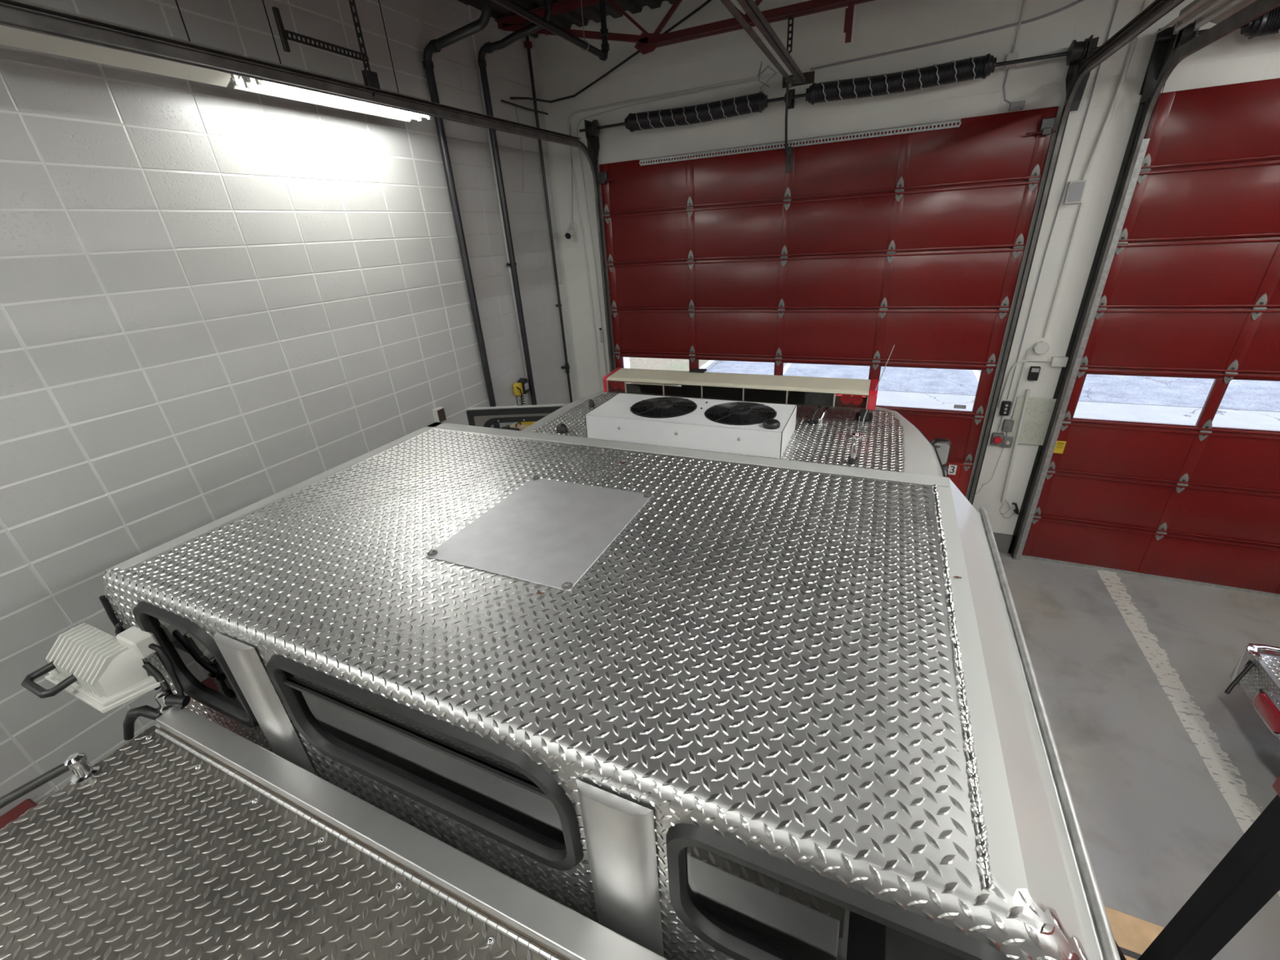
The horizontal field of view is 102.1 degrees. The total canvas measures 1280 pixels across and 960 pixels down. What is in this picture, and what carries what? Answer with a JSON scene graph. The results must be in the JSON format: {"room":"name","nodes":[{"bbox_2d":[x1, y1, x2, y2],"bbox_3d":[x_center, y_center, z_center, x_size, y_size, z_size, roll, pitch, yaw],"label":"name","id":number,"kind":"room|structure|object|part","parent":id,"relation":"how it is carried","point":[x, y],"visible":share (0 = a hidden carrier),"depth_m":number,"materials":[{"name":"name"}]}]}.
{"room":"fire station garage","nodes":[
{"label":"fire station garage","id":0,"kind":"room"},
{"bbox_2d":[0,0,577,816],"bbox_3d":[-3.970,0.526,1.143,0.300,5.600,14.050,8,28,23],"label":"wall","id":1,"kind":"structure","parent":0,"point":[216,301],"depth_m":3.22,"materials":[{"name":"white paint"}]},
{"bbox_2d":[233,75,431,122],"label":"fluorescent fixture","id":2,"kind":"object","parent":1,"relation":"hanging from","point":[264,87],"depth_m":3.34,"materials":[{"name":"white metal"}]},
{"bbox_2d":[431,406,446,422],"bbox_3d":[-1.950,-0.631,5.027,0.058,0.140,0.103,8,28,23],"label":"wall outlet","id":3,"kind":"object","parent":1,"relation":"attached to","point":[439,415],"visible":0.86,"depth_m":5.00,"materials":[{"name":"white plastic"}]},
{"bbox_2d":[422,0,500,428],"bbox_3d":[-1.375,-1.517,5.164,0.773,5.500,0.148,8,28,23],"label":"pipe","id":4,"kind":"object","parent":1,"relation":"attached to","point":[434,46],"visible":0.87,"depth_m":4.66,"materials":[{"name":"metal"}]},
{"bbox_2d":[467,4,544,404],"bbox_3d":[-1.366,-1.961,6.032,0.042,5.550,0.270,8,28,23],"label":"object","id":5,"kind":"structure","parent":1,"relation":"attached to","point":[479,38],"depth_m":5.55,"materials":[{"name":"grey metal"}]},
{"bbox_2d":[477,0,552,404],"bbox_3d":[-1.030,-1.810,5.727,0.890,5.500,0.142,8,28,23],"label":"pipe","id":6,"kind":"object","parent":1,"relation":"attached to","point":[488,47],"visible":0.78,"depth_m":5.22,"materials":[{"name":"metal"}]},
{"bbox_2d":[513,377,529,405],"bbox_3d":[-1.390,-0.978,6.140,0.112,0.426,0.203,8,28,23],"label":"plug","id":7,"kind":"object","parent":1,"relation":"hanging from","point":[521,387],"visible":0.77,"depth_m":6.07,"materials":[{"name":"yellow plastic"}]},
{"bbox_3d":[-1.400,-0.909,6.192,0.050,0.259,0.067,8,28,23],"label":"coiled cord","id":8,"kind":"part","parent":7,"relation":"part of","materials":[{"name":"black rubber"}]},
{"bbox_2d":[501,99,548,115],"bbox_3d":[-1.226,-3.992,5.544,0.030,0.050,0.706,12,30,29],"label":"rod","id":9,"kind":"object","parent":1,"relation":"attached to","point":[502,100],"visible":1,"depth_m":5.53,"materials":[{"name":"black metal"}]},
{"bbox_2d":[515,106,523,178],"bbox_3d":[-1.292,-3.586,5.599,0.022,0.801,0.108,8,28,23],"label":"cord","id":10,"kind":"object","parent":9,"relation":"hanging from","point":[515,106],"visible":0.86,"depth_m":5.62,"materials":[{"name":"grey plastic"}]},
{"bbox_2d":[524,35,573,402],"bbox_3d":[-1.044,-2.221,6.588,0.087,5.500,0.122,8,28,23],"label":"pipe","id":11,"kind":"object","parent":1,"relation":"attached to","point":[527,44],"visible":0.91,"depth_m":6.15,"materials":[{"name":"metal"}]},
{"bbox_2d":[457,0,675,38],"bbox_3d":[0.813,-1.286,-2.141,11.050,0.120,14.500,8,28,23],"label":"ceiling","id":12,"kind":"structure","parent":0,"point":[562,20],"depth_m":5.04,"materials":[{"name":"metal"}]},
{"bbox_2d":[0,0,251,87],"bbox_3d":[-2.508,-2.428,2.115,0.330,1.095,1.320,8,28,23],"label":"fluorescent fixture","id":13,"kind":"object","parent":12,"relation":"hanging from","point":[9,36],"visible":0.48,"depth_m":2.48,"materials":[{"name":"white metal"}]},
{"bbox_3d":[-2.333,-2.666,2.447,0.007,0.975,0.008,8,28,23],"label":"hanging chain","id":14,"kind":"part","parent":13,"relation":"part of","materials":[{"name":"black plastic"}]},
{"bbox_2d":[248,0,364,85],"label":"hanger","id":15,"kind":"object","parent":12,"relation":"hanging from","point":[280,64],"depth_m":3.00,"materials":[{"name":"grey metal"}]},
{"bbox_3d":[-2.138,-2.865,2.838,0.007,0.975,0.008,8,28,23],"label":"hanging chain","id":16,"kind":"part","parent":15,"relation":"part of","materials":[{"name":"black plastic"}]},
{"bbox_3d":[-1.781,-3.232,3.554,0.007,0.975,0.008,8,28,23],"label":"hanging chain","id":17,"kind":"part","parent":15,"relation":"part of","materials":[{"name":"black plastic"}]},
{"bbox_2d":[271,0,381,96],"bbox_3d":[-1.867,-2.879,2.926,0.048,1.082,0.605,8,28,23],"label":"hanger","id":18,"kind":"object","parent":12,"relation":"hanging from","point":[371,79],"visible":1,"depth_m":3.16,"materials":[{"name":"metal"}]},
{"bbox_2d":[491,0,609,61],"bbox_3d":[-1.096,-3.277,3.064,0.079,0.554,3.877,8,28,23],"label":"gas pipe","id":19,"kind":"object","parent":12,"relation":"hanging from","point":[602,54],"visible":1,"depth_m":4.19,"materials":[{"name":"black metal"}]},
{"bbox_2d":[494,0,874,54],"bbox_3d":[3.413,-3.640,3.162,10.525,0.495,0.124,8,28,23],"label":"roof truss","id":20,"kind":"object","parent":12,"relation":"attached to","point":[646,42],"visible":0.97,"depth_m":4.57,"materials":[{"name":"red metal"}]},
{"bbox_2d":[786,16,793,53],"bbox_3d":[1.232,-3.650,4.245,0.045,0.238,0.004,8,28,23],"label":"hanger","id":21,"kind":"object","parent":20,"relation":"hanging from","point":[791,31],"visible":0.92,"depth_m":4.24,"materials":[{"name":"black metal"}]},
{"bbox_2d":[843,4,854,43],"bbox_3d":[1.641,-3.829,4.005,0.063,0.700,0.016,8,28,23],"label":"strap","id":22,"kind":"object","parent":12,"relation":"hanging from","point":[849,12],"visible":1,"depth_m":4.10,"materials":[{"name":"red metal"}]},
{"bbox_2d":[1152,0,1256,35],"bbox_3d":[3.265,-3.104,2.625,0.330,1.010,1.320,8,28,23],"label":"fluorescent fixture","id":23,"kind":"object","parent":12,"relation":"hanging from","point":[1204,11],"visible":0.98,"depth_m":3.16,"materials":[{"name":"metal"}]},
{"bbox_2d":[535,0,1279,534],"bbox_3d":[3.886,-1.779,4.862,11.140,5.600,0.300,8,28,23],"label":"wall","id":24,"kind":"structure","parent":0,"point":[878,26],"depth_m":4.76,"materials":[{"name":"white paint"}]},
{"bbox_2d":[0,0,613,372],"bbox_3d":[-1.839,-0.283,3.845,0.078,4.470,7.250,8,28,23],"label":"door track","id":25,"kind":"object","parent":24,"relation":"attached to","point":[15,14],"visible":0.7,"depth_m":2.71,"materials":[{"name":"metal"}]},
{"bbox_2d":[564,222,577,239],"bbox_3d":[-0.851,-3.026,6.279,0.116,0.184,0.204,8,28,23],"label":"security camera","id":26,"kind":"object","parent":24,"relation":"attached to","point":[573,227],"visible":1,"depth_m":6.28,"materials":[{"name":"white plastic"}]},
{"bbox_2d":[569,124,573,222],"bbox_3d":[-0.804,-3.583,6.081,0.107,1.001,0.011,8,28,23],"label":"cable","id":27,"kind":"object","parent":24,"relation":"attached to","point":[570,124],"visible":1,"depth_m":6.09,"materials":[{"name":"grey plastic"}]},
{"bbox_2d":[599,328,604,342],"bbox_3d":[-0.511,-1.893,6.779,0.055,0.199,0.057,8,28,23],"label":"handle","id":28,"kind":"object","parent":24,"relation":"attached to","point":[600,329],"visible":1,"depth_m":6.78,"materials":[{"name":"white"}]},
{"bbox_2d":[510,0,711,102],"bbox_3d":[-0.173,-4.280,5.130,2.351,0.661,0.469,3,26,14],"label":"cable","id":29,"kind":"object","parent":24,"relation":"attached to","point":[706,2],"visible":0.87,"depth_m":5.36,"materials":[{"name":"black plastic"}]},
{"bbox_2d":[567,72,782,391],"bbox_3d":[0.368,-2.328,6.137,2.391,3.711,0.022,8,28,23],"label":"conduit","id":30,"kind":"object","parent":24,"relation":"attached to","point":[776,73],"visible":0.91,"depth_m":5.70,"materials":[{"name":"white metal"}]},
{"bbox_2d":[576,75,777,374],"bbox_3d":[0.397,-2.315,6.129,2.228,3.692,0.014,8,28,23],"label":"conduit","id":31,"kind":"object","parent":24,"relation":"attached to","point":[775,76],"visible":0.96,"depth_m":5.65,"materials":[{"name":"white metal"}]},
{"bbox_2d":[758,61,768,87],"bbox_3d":[1.159,-3.838,4.902,0.063,0.208,0.142,-22,31,-34],"label":"wire","id":32,"kind":"object","parent":24,"relation":"attached to","point":[759,72],"visible":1,"depth_m":4.91,"materials":[{"name":"grey"}]},
{"bbox_2d":[756,66,776,93],"bbox_3d":[1.186,-3.781,4.917,0.215,0.247,0.060,18,33,37],"label":"wire","id":33,"kind":"object","parent":24,"relation":"attached to","point":[767,66],"visible":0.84,"depth_m":4.90,"materials":[{"name":"grey"}]},
{"bbox_2d":[597,0,1058,497],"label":"door","id":34,"kind":"structure","parent":24,"relation":"in","point":[913,238],"depth_m":5.31,"materials":[{"name":"red metal"}]},
{"bbox_3d":[0.251,-2.477,2.385,0.124,0.050,6.000,8,28,23],"label":"rail","id":35,"kind":"part","parent":34,"relation":"part of","materials":[{"name":"metal"}]},
{"bbox_3d":[0.282,-2.181,2.552,0.290,0.802,6.050,8,28,23],"label":"door opener rail","id":36,"kind":"part","parent":34,"relation":"part of","materials":[{"name":"grey metal"}]},
{"bbox_3d":[1.389,-3.399,4.877,0.033,0.560,0.171,9,28,25],"label":"opener arm","id":37,"kind":"part","parent":34,"relation":"part of","materials":[{"name":"black metal"}]},
{"bbox_3d":[1.486,-3.759,4.854,0.290,0.090,0.012,8,28,23],"label":"header plate","id":38,"kind":"part","parent":34,"relation":"part of","materials":[{"name":"grey"}]},
{"bbox_2d":[579,35,1099,500],"bbox_3d":[1.568,-1.595,5.770,4.560,4.565,0.259,8,28,23],"label":"shaft","id":39,"kind":"object","parent":24,"relation":"attached to","point":[972,68],"visible":0.99,"depth_m":4.54,"materials":[{"name":"black metal"}]},
{"bbox_3d":[-0.563,-3.754,5.749,0.066,0.405,0.225,8,28,23],"label":"bearing plate","id":40,"kind":"part","parent":39,"relation":"part of","materials":[{"name":"metal"}]},
{"bbox_3d":[3.462,-3.196,4.025,0.066,0.405,0.225,8,28,23],"label":"bearing plate","id":41,"kind":"part","parent":39,"relation":"part of","materials":[{"name":"metal"}]},
{"bbox_2d":[809,0,1084,70],"bbox_3d":[2.841,-3.804,4.146,2.803,0.427,0.018,8,28,23],"label":"conduit","id":42,"kind":"object","parent":24,"relation":"attached to","point":[1078,1],"visible":1,"depth_m":4.32,"materials":[{"name":"grey metal"}]},
{"bbox_2d":[976,448,1003,493],"bbox_3d":[3.769,-0.085,5.598,0.164,0.611,0.004,8,28,23],"label":"wire","id":43,"kind":"object","parent":24,"relation":"attached to","point":[1002,448],"visible":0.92,"depth_m":5.60,"materials":[{"name":"grey"}]},
{"bbox_2d":[990,432,1004,445],"bbox_3d":[3.735,-0.423,5.404,0.100,0.130,0.070,8,28,23],"label":"switch","id":44,"kind":"object","parent":24,"relation":"attached to","point":[997,439],"visible":1,"depth_m":5.39,"materials":[{"name":"grey paint"}]},
{"bbox_2d":[986,532,1014,553],"bbox_3d":[3.959,0.692,5.909,0.710,0.240,0.016,8,28,23],"label":"baseboard","id":45,"kind":"structure","parent":24,"relation":"attached to","point":[1003,541],"depth_m":5.83,"materials":[{"name":"grey paint"}]},
{"bbox_2d":[997,415,1004,433],"bbox_3d":[3.735,-0.581,5.351,0.020,0.200,0.016,8,28,23],"label":"conduit","id":46,"kind":"object","parent":24,"relation":"attached to","point":[1002,416],"visible":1,"depth_m":5.35,"materials":[{"name":"white metal"}]},
{"bbox_2d":[999,500,1010,514],"bbox_3d":[4.001,0.301,5.664,0.096,0.175,0.017,8,28,23],"label":"wire loop","id":47,"kind":"object","parent":24,"relation":"attached to","point":[1006,500],"visible":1,"depth_m":5.66,"materials":[{"name":"grey"}]},
{"bbox_2d":[999,400,1011,415],"bbox_3d":[3.719,-0.729,5.261,0.074,0.145,0.062,8,28,23],"label":"switch","id":48,"kind":"object","parent":24,"relation":"attached to","point":[1006,405],"visible":1,"depth_m":5.24,"materials":[{"name":"black plastic"}]},
{"bbox_2d":[1002,68,1011,104],"bbox_3d":[3.060,-3.244,4.272,0.049,0.278,0.121,-20,30,-30],"label":"conduit","id":49,"kind":"object","parent":24,"relation":"attached to","point":[1007,69],"visible":1,"depth_m":4.29,"materials":[{"name":"grey metal"}]},
{"bbox_2d":[1001,435,1013,448],"bbox_3d":[3.821,-0.394,5.377,0.085,0.115,0.070,8,28,23],"label":"switch","id":50,"kind":"object","parent":24,"relation":"attached to","point":[1007,441],"visible":1,"depth_m":5.36,"materials":[{"name":"grey paint"}]},
{"bbox_2d":[1001,418,1014,431],"bbox_3d":[3.783,-0.555,5.313,0.085,0.125,0.070,8,28,23],"label":"switch","id":51,"kind":"object","parent":24,"relation":"attached to","point":[1007,426],"visible":1,"depth_m":5.30,"materials":[{"name":"grey paint"}]},
{"bbox_2d":[1004,51,1018,69],"bbox_3d":[3.037,-3.429,4.229,0.080,0.100,0.045,8,28,23],"label":"junction box","id":52,"kind":"object","parent":24,"relation":"attached to","point":[1014,55],"visible":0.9,"depth_m":4.21,"materials":[{"name":"white metal"}]},
{"bbox_2d":[1000,388,1030,502],"bbox_3d":[3.902,-0.329,5.382,0.068,1.261,0.030,8,28,23],"label":"conduit","id":53,"kind":"object","parent":24,"relation":"attached to","point":[1028,390],"visible":1,"depth_m":5.35,"materials":[{"name":"white metal"}]},
{"bbox_2d":[1012,502,1020,515],"bbox_3d":[4.071,0.302,5.600,0.102,0.151,0.083,8,28,23],"label":"handle","id":54,"kind":"object","parent":24,"relation":"attached to","point":[1015,510],"visible":1,"depth_m":5.58,"materials":[{"name":"black plastic"}]},
{"bbox_2d":[1008,100,1025,111],"bbox_3d":[3.141,-3.112,4.305,0.100,0.060,0.100,8,28,23],"label":"switch","id":55,"kind":"object","parent":24,"relation":"attached to","point":[1019,105],"visible":0.96,"depth_m":4.28,"materials":[{"name":"grey"}]},
{"bbox_2d":[1012,0,1026,52],"bbox_3d":[3.026,-3.855,4.028,0.039,0.840,0.020,8,28,23],"label":"conduit","id":56,"kind":"object","parent":24,"relation":"attached to","point":[1024,1],"visible":1,"depth_m":4.13,"materials":[{"name":"white metal"}]},
{"bbox_2d":[1008,346,1033,415],"bbox_3d":[3.783,-0.974,5.126,0.062,0.696,0.022,8,28,23],"label":"conduit","id":57,"kind":"object","parent":24,"relation":"attached to","point":[1030,348],"visible":1,"depth_m":5.12,"materials":[{"name":"white metal"}]},
{"bbox_2d":[997,359,1051,407],"bbox_3d":[3.805,-0.950,5.127,0.335,0.491,0.022,8,28,23],"label":"conduit","id":58,"kind":"object","parent":24,"relation":"attached to","point":[1028,360],"visible":1,"depth_m":5.11,"materials":[{"name":"white metal"}]},
{"bbox_2d":[1008,396,1056,445],"bbox_3d":[3.949,-0.593,5.230,0.317,0.490,0.004,8,28,23],"label":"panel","id":59,"kind":"object","parent":24,"relation":"attached to","point":[1038,411],"visible":1,"depth_m":5.22,"materials":[{"name":"beige metal"}]},
{"bbox_2d":[1026,365,1040,380],"bbox_3d":[3.847,-1.041,5.048,0.080,0.135,0.044,8,28,23],"label":"keypad","id":60,"kind":"object","parent":24,"relation":"attached to","point":[1033,373],"visible":1,"depth_m":5.03,"materials":[{"name":"black plastic"}]},
{"bbox_2d":[1032,340,1048,355],"bbox_3d":[3.830,-1.262,4.939,0.124,0.124,0.052,8,28,23],"label":"box","id":61,"kind":"object","parent":24,"relation":"attached to","point":[1042,347],"visible":1,"depth_m":4.92,"materials":[{"name":"white"}]},
{"bbox_2d":[1049,355,1068,367],"bbox_3d":[3.993,-1.128,4.927,0.120,0.090,0.050,8,28,23],"label":"box","id":62,"kind":"object","parent":24,"relation":"attached to","point":[1056,361],"visible":1,"depth_m":4.91,"materials":[{"name":"white"}]},
{"bbox_2d":[1006,0,1118,399],"bbox_3d":[3.641,-2.487,4.426,0.074,3.720,0.010,8,28,23],"label":"conduit","id":63,"kind":"object","parent":24,"relation":"attached to","point":[1117,0],"visible":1,"depth_m":4.45,"materials":[{"name":"grey metal"}]},
{"bbox_2d":[1043,202,1083,337],"bbox_3d":[3.805,-1.860,4.661,0.029,1.130,0.020,8,28,23],"label":"conduit","id":64,"kind":"object","parent":24,"relation":"attached to","point":[1081,203],"visible":1,"depth_m":4.63,"materials":[{"name":"white metal"}]},
{"bbox_2d":[1062,179,1087,204],"bbox_3d":[3.699,-2.448,4.395,0.115,0.170,0.054,8,28,23],"label":"junction box","id":65,"kind":"object","parent":24,"relation":"attached to","point":[1075,189],"visible":1,"depth_m":4.38,"materials":[{"name":"white"}]},
{"bbox_2d":[968,0,1184,504],"bbox_3d":[2.126,0.266,2.147,0.078,4.470,7.250,8,28,23],"label":"door track","id":66,"kind":"object","parent":24,"relation":"attached to","point":[1157,9],"visible":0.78,"depth_m":4.26,"materials":[{"name":"metal"}]},
{"bbox_2d":[1080,0,1149,180],"bbox_3d":[3.730,-3.328,3.946,0.140,1.802,0.032,8,28,23],"label":"conduit","id":67,"kind":"object","parent":24,"relation":"attached to","point":[1145,2],"visible":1,"depth_m":4.09,"materials":[{"name":"white metal"}]},
{"bbox_2d":[1008,0,1279,559],"bbox_3d":[2.613,0.334,1.939,0.101,4.470,7.250,8,28,23],"label":"door track","id":68,"kind":"object","parent":24,"relation":"attached to","point":[1258,8],"depth_m":4.45,"materials":[{"name":"metal"}]},
{"bbox_3d":[4.085,-0.897,4.907,0.044,3.950,0.031,8,28,23],"label":"track guard","id":69,"kind":"part","parent":68,"relation":"part of","materials":[{"name":"grey metal"}]},
{"bbox_2d":[1021,77,1279,597],"bbox_3d":[6.037,-0.790,4.064,4.234,4.250,0.076,8,28,23],"label":"door","id":70,"kind":"structure","parent":24,"relation":"in","point":[1192,287],"depth_m":4.57,"materials":[{"name":"red metal"}]},
{"bbox_2d":[1139,5,1279,138],"bbox_3d":[5.990,-0.983,3.876,4.530,4.565,0.259,8,28,23],"label":"shaft","id":71,"kind":"object","parent":24,"relation":"attached to","point":[1166,44],"visible":0.65,"depth_m":3.75,"materials":[{"name":"black metal"}]},
{"bbox_3d":[3.874,-3.139,3.849,0.066,0.405,0.225,8,28,23],"label":"bearing plate","id":72,"kind":"part","parent":71,"relation":"part of","materials":[{"name":"metal"}]},
{"bbox_2d":[992,551,1279,959],"bbox_3d":[1.118,3.795,0.278,11.200,0.150,14.650,8,28,23],"label":"floor","id":73,"kind":"structure","parent":0,"point":[1166,770],"depth_m":3.85,"materials":[{"name":"concrete"}]},
{"bbox_2d":[0,798,37,829],"bbox_3d":[-3.193,2.359,2.518,0.465,1.020,0.890,8,28,23],"label":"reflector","id":74,"kind":"object","parent":73,"relation":"on","point":[15,812],"visible":0.03,"depth_m":2.67,"materials":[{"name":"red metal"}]},
{"bbox_2d":[0,344,1120,959],"bbox_3d":[-1.537,2.299,0.273,3.498,2.866,10.389,8,28,23],"label":"fire truck","id":75,"kind":"object","parent":73,"relation":"on","point":[752,704],"visible":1,"depth_m":1.19,"materials":[{"name":"white paint"}]},
{"bbox_3d":[-1.681,0.876,1.215,0.048,0.028,0.536,10,29,27],"label":"grab rail","id":76,"kind":"part","parent":75,"relation":"part of","materials":[{"name":"metal"}]},
{"bbox_2d":[21,622,190,740],"bbox_3d":[-1.620,0.630,1.577,0.502,0.356,0.230,8,28,23],"label":"light","id":77,"kind":"object","parent":75,"relation":"attached to","point":[105,671],"depth_m":1.55,"materials":[{"name":"metal"}]},
{"bbox_3d":[-1.683,0.545,1.710,0.033,0.402,0.016,4,27,16],"label":"edge trim","id":78,"kind":"part","parent":75,"relation":"part of","materials":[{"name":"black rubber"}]},
{"bbox_3d":[-1.027,0.634,1.417,0.170,0.495,0.023,8,28,23],"label":"post","id":79,"kind":"part","parent":75,"relation":"part of","materials":[{"name":"metal"}]},
{"bbox_3d":[-0.814,1.132,0.791,1.977,0.090,1.058,8,28,23],"label":"deck plate","id":80,"kind":"part","parent":75,"relation":"part of","materials":[{"name":"grey metal"}]},
{"bbox_3d":[-0.898,0.218,4.334,0.771,1.735,0.040,-2,26,4],"label":"cab door","id":81,"kind":"part","parent":75,"relation":"part of","materials":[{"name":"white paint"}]},
{"bbox_3d":[-0.295,0.138,1.661,0.496,0.003,0.564,8,28,23],"label":"plate","id":82,"kind":"part","parent":75,"relation":"part of","materials":[{"name":"metal"}]},
{"bbox_3d":[-0.039,0.771,0.994,0.157,0.495,0.023,8,28,23],"label":"post","id":83,"kind":"part","parent":75,"relation":"part of","materials":[{"name":"metal"}]},
{"bbox_3d":[0.144,-0.451,3.175,0.128,0.068,0.128,8,28,23],"label":"fan motor","id":84,"kind":"part","parent":75,"relation":"part of","materials":[{"name":"black plastic"}]},
{"bbox_2d":[630,396,697,417],"bbox_3d":[0.144,-0.453,3.174,0.404,0.019,0.404,8,28,23],"label":"fan grille","id":85,"kind":"object","parent":75,"relation":"attached to","point":[659,407],"depth_m":3.14,"materials":[{"name":"black plastic"}]},
{"bbox_3d":[0.146,-0.407,3.197,0.380,0.030,0.390,8,28,23],"label":"fan blade","id":86,"kind":"part","parent":75,"relation":"part of","materials":[{"name":"black plastic"}]},
{"bbox_3d":[0.337,-0.227,3.041,2.202,0.005,1.648,8,28,23],"label":"roof plate","id":87,"kind":"part","parent":75,"relation":"part of","materials":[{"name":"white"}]},
{"bbox_2d":[607,383,871,410],"bbox_3d":[0.613,-0.578,3.518,1.780,0.016,0.205,8,28,23],"label":"light bar","id":88,"kind":"object","parent":75,"relation":"on","point":[675,391],"depth_m":3.47,"materials":[{"name":"brown"}]},
{"bbox_3d":[0.579,-0.389,2.987,0.128,0.068,0.128,8,28,23],"label":"fan motor","id":89,"kind":"part","parent":75,"relation":"part of","materials":[{"name":"black plastic"}]},
{"bbox_2d":[704,401,776,425],"bbox_3d":[0.579,-0.392,2.986,0.404,0.019,0.404,8,28,23],"label":"fan grille","id":90,"kind":"object","parent":75,"relation":"attached to","point":[739,415],"depth_m":2.95,"materials":[{"name":"black plastic"}]},
{"bbox_3d":[0.580,-0.345,3.009,0.380,0.030,0.390,8,28,23],"label":"fan blade","id":91,"kind":"part","parent":75,"relation":"part of","materials":[{"name":"black plastic"}]},
{"bbox_2d":[933,442,950,464],"bbox_3d":[2.014,-0.176,3.467,0.094,0.152,0.003,8,28,23],"label":"mirror glass","id":92,"kind":"object","parent":75,"relation":"attached to","point":[943,449],"depth_m":3.45,"materials":[{"name":"silver mirror"}]},
{"bbox_3d":[0.913,0.408,1.240,0.026,0.023,1.472,8,28,23],"label":"drip rail","id":93,"kind":"part","parent":75,"relation":"part of","materials":[{"name":"metal"}]},
{"bbox_2d":[1089,902,1164,959],"bbox_3d":[2.489,2.430,2.577,0.360,0.160,0.400,8,28,23],"label":"cardboard box","id":94,"kind":"object","parent":73,"relation":"on","point":[1131,933],"visible":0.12,"depth_m":2.64,"materials":[{"name":"brown cardboard"}]},
{"bbox_2d":[1119,946,1141,959],"bbox_3d":[2.484,2.357,2.542,0.380,0.002,0.030,8,28,23],"label":"strap","id":95,"kind":"object","parent":94,"relation":"on","point":[1126,952],"visible":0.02,"depth_m":2.56,"materials":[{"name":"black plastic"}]},
{"bbox_2d":[1090,775,1279,959],"bbox_3d":[1.036,1.629,1.367,0.214,2.821,0.160,8,28,23],"label":"steel post","id":96,"kind":"object","parent":73,"relation":"on","point":[1247,877],"visible":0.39,"depth_m":0.89,"materials":[{"name":"black metal"}]},
{"bbox_3d":[1.059,1.627,1.354,0.159,2.810,0.047,8,28,23],"label":"post","id":97,"kind":"part","parent":96,"relation":"part of","materials":[{"name":"black metal"}]},
{"bbox_2d":[1224,643,1279,739],"bbox_3d":[4.219,1.930,0.725,2.565,2.450,5.850,8,28,23],"label":"fire truck","id":98,"kind":"object","parent":73,"relation":"on","point":[1257,671],"visible":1,"depth_m":3.56,"materials":[{"name":"white metal"}]},
{"bbox_3d":[4.206,1.390,3.630,0.194,0.217,0.029,-14,27,-19],"label":"feeler rod","id":99,"kind":"part","parent":98,"relation":"part of","materials":[{"name":"black plastic"}]},
{"bbox_2d":[1253,688,1279,737],"bbox_3d":[4.147,1.530,3.402,0.033,0.170,0.320,8,28,23],"label":"marker light","id":100,"kind":"object","parent":98,"relation":"attached to","point":[1266,704],"depth_m":3.40,"materials":[{"name":"red plastic"}]},
{"bbox_3d":[-1.356,0.323,5.900,0.300,1.550,1.080,8,28,23],"label":"utility cart","id":101,"kind":"object","parent":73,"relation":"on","visible":0},
{"bbox_2d":[500,424,519,431],"bbox_3d":[-1.407,-0.472,5.518,0.226,0.215,0.160,8,28,23],"label":"tool case","id":102,"kind":"object","parent":101,"relation":"on","point":[505,427],"visible":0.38,"depth_m":5.50,"materials":[{"name":"black plastic"}]},
{"bbox_2d":[510,422,529,431],"bbox_3d":[-1.324,-0.542,5.687,0.226,0.185,0.140,8,28,23],"label":"tool case","id":103,"kind":"object","parent":101,"relation":"on","point":[520,426],"visible":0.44,"depth_m":5.65,"materials":[{"name":"beige plastic"}]},
{"bbox_2d":[517,421,536,425],"bbox_3d":[-1.240,-0.639,5.853,0.226,0.205,0.170,8,28,23],"label":"tool case","id":104,"kind":"object","parent":101,"relation":"on","point":[531,422],"visible":0.06,"depth_m":5.76,"materials":[{"name":"yellow plastic"}]},
{"label":"outside","id":105,"kind":"structure","parent":0,"visible":0},
{"bbox_2d":[705,360,1279,430],"bbox_3d":[25.653,-6.805,19.060,41.000,0.195,44.640,8,28,23],"label":"windows","id":106,"kind":"structure","parent":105,"point":[1246,404],"depth_m":10.65,"materials":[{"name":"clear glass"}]},
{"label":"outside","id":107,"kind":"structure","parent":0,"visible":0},
{"bbox_2d":[675,360,718,386],"bbox_3d":[7.137,-8.549,25.028,0.170,0.210,40.485,8,28,23],"label":"kerb","id":108,"kind":"object","parent":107,"point":[708,364],"visible":0.01,"depth_m":14.40,"materials":[{"name":"concrete"}]},
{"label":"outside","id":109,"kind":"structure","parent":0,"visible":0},
{"bbox_2d":[629,357,709,386],"bbox_3d":[-5.819,-11.197,32.521,29.980,0.250,44.640,8,28,23],"label":"lawn","id":110,"kind":"structure","parent":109,"point":[669,364],"depth_m":14.91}
]}

